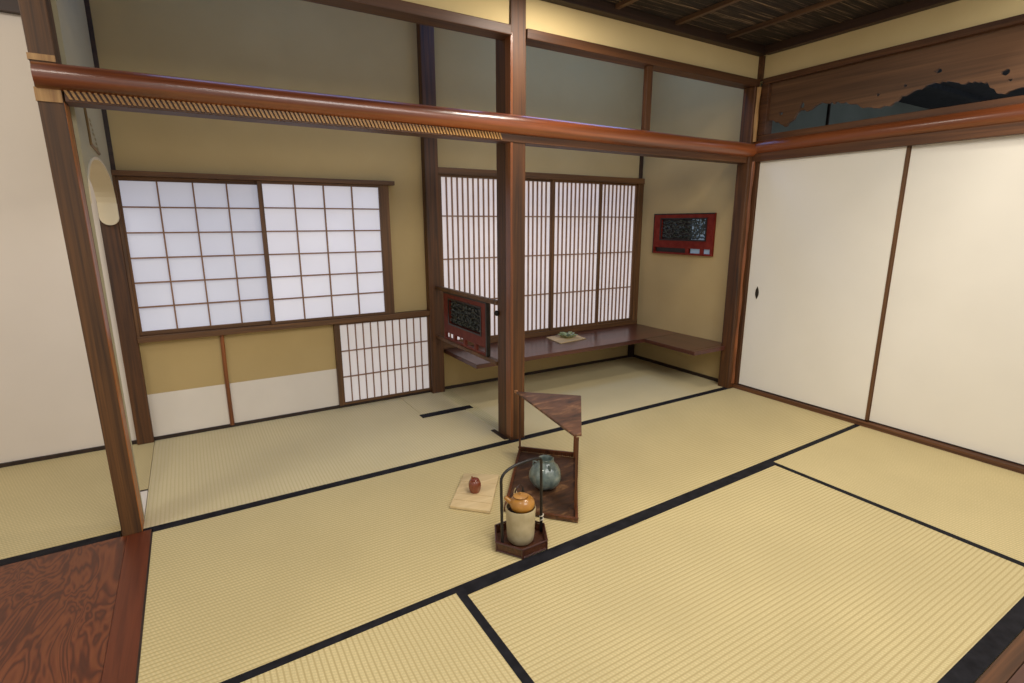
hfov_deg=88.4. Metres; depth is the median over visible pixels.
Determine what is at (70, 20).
wall
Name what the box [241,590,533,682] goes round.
mat
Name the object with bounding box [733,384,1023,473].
trim
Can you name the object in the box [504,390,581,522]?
display stand
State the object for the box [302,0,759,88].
beam
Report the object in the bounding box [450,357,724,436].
mat
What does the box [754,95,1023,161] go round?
beam
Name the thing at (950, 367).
door
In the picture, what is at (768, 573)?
mat
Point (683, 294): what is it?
wall
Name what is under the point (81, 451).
baseboard
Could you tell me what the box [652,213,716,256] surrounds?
carved panel
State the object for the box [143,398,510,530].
mat
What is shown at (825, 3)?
batten
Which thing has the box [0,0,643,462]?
wall
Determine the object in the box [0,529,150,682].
floor
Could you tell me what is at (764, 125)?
trim
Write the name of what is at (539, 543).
tray
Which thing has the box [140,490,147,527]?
trim
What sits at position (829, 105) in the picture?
trim
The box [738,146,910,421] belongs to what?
door
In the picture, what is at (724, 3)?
batten
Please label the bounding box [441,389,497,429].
floor strip
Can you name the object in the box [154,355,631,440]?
baseboard
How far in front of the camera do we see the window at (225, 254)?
3.04 m
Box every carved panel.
[443,291,489,356]
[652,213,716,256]
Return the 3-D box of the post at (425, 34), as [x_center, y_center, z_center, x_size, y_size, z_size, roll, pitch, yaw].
[-0.542,-0.943,3.523,0.095,2.760,0.060,-8,15,-30]
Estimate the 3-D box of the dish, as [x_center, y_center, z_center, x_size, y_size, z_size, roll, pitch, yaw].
[0.432,-0.054,4.134,0.161,0.040,0.156,-8,15,-30]
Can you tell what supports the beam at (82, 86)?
attached to the post at (511, 51)
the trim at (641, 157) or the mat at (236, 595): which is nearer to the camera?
the mat at (236, 595)
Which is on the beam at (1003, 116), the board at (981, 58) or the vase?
the board at (981, 58)
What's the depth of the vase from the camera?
2.35 m
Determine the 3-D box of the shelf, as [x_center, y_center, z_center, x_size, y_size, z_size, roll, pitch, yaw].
[0.567,0.179,3.883,1.877,0.291,1.028,-8,15,-30]
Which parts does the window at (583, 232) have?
rail, rail, rail, rail, sill, rail, rail, rail, rail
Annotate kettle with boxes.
[504,484,534,513]
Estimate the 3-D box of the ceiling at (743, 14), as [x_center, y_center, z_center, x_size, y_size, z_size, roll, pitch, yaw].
[0.466,-1.572,1.828,3.830,0.050,1.580,-8,15,-30]
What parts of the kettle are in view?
spout, lid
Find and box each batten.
[615,0,637,8]
[675,0,740,25]
[726,0,844,38]
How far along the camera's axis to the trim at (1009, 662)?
1.45 m
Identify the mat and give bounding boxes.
[0,442,154,565]
[138,436,649,682]
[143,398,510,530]
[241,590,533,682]
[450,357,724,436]
[464,463,1023,682]
[528,387,859,511]
[771,426,1023,566]
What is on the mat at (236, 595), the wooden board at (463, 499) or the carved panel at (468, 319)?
the wooden board at (463, 499)
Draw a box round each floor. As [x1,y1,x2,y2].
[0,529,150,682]
[1008,664,1023,682]
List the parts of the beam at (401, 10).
rail, rail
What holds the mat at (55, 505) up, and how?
on the floor
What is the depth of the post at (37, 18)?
1.84 m
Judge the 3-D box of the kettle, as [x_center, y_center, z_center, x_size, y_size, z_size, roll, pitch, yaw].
[0.034,0.593,1.978,0.106,0.091,0.096,-8,15,-30]
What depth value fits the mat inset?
3.54 m
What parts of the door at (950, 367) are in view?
rail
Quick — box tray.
[494,457,547,559]
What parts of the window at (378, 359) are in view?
rail, rail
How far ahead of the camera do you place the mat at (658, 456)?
2.95 m
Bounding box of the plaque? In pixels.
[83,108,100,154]
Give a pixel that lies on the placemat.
(558, 339)
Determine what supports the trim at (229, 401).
attached to the wall at (299, 45)
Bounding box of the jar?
[505,503,535,545]
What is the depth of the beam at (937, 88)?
4.04 m
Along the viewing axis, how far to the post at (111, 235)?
2.79 m
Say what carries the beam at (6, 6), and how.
on the wall at (299, 45)
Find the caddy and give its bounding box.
[469,476,480,493]
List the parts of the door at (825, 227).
rail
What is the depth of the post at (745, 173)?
3.67 m
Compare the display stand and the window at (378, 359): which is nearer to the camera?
the display stand
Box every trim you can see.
[84,0,115,169]
[135,529,152,682]
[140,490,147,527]
[220,335,234,424]
[491,429,508,439]
[639,156,643,178]
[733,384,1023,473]
[734,162,759,384]
[757,83,771,135]
[825,104,830,124]
[975,630,1023,682]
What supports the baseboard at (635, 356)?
attached to the wall at (683, 294)
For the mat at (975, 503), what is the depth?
2.47 m
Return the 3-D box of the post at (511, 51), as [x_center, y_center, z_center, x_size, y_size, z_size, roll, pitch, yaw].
[-0.007,-0.769,2.749,0.090,2.760,0.152,-8,15,-30]
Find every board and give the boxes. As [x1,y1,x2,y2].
[450,473,498,513]
[769,24,1023,126]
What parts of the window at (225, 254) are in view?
rail, rail, sill, rail, rail, rail, railing, rail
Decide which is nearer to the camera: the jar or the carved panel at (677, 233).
the jar
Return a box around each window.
[111,170,498,364]
[333,316,430,405]
[438,167,644,348]
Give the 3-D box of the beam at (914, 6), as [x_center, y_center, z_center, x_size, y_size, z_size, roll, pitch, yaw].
[2.047,-1.731,2.753,0.055,0.050,1.540,-8,15,-30]
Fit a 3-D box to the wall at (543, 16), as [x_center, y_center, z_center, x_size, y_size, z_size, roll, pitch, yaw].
[1.722,-1.604,3.600,7.520,1.530,0.058,-8,15,-30]
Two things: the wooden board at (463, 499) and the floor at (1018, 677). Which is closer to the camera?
the floor at (1018, 677)
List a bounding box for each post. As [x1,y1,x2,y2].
[18,0,143,535]
[96,202,153,444]
[416,24,444,393]
[496,0,525,439]
[718,56,765,387]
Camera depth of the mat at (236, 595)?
1.91 m
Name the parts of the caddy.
lid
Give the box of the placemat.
[546,335,585,343]
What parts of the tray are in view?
handle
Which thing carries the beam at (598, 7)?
attached to the ceiling at (743, 14)
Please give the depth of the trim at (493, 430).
3.04 m
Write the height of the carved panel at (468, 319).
0.320 m
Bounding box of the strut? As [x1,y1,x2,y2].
[641,65,652,130]
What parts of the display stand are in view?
post, board, rail, post, post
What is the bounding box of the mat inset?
[400,392,472,417]
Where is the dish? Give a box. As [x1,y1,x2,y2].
[557,331,577,337]
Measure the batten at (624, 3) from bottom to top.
0.022 m
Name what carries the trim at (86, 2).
attached to the wall at (299, 45)
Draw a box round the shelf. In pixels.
[444,324,724,368]
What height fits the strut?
0.362 m
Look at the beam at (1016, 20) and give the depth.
2.76 m
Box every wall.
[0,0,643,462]
[50,0,144,518]
[403,0,928,133]
[634,0,1023,377]
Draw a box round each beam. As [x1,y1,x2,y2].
[0,0,19,14]
[30,61,755,163]
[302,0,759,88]
[541,0,766,56]
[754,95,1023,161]
[763,14,1023,84]
[765,0,958,54]
[924,83,991,102]
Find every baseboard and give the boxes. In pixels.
[0,440,136,467]
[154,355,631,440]
[632,354,717,381]
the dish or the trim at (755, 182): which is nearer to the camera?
the trim at (755, 182)
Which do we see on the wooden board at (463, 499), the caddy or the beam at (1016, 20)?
the caddy
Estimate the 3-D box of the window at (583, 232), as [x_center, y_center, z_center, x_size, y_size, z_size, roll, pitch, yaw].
[0.303,-0.662,4.119,1.887,1.244,0.050,-8,15,-30]
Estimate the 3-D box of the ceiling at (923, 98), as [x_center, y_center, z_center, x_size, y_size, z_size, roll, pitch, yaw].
[4.081,-1.772,3.227,3.830,0.045,3.070,-8,15,-30]
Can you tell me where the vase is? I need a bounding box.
[529,455,560,490]
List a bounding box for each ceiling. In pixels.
[602,0,912,45]
[878,69,1023,108]
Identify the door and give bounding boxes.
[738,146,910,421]
[868,134,1023,465]

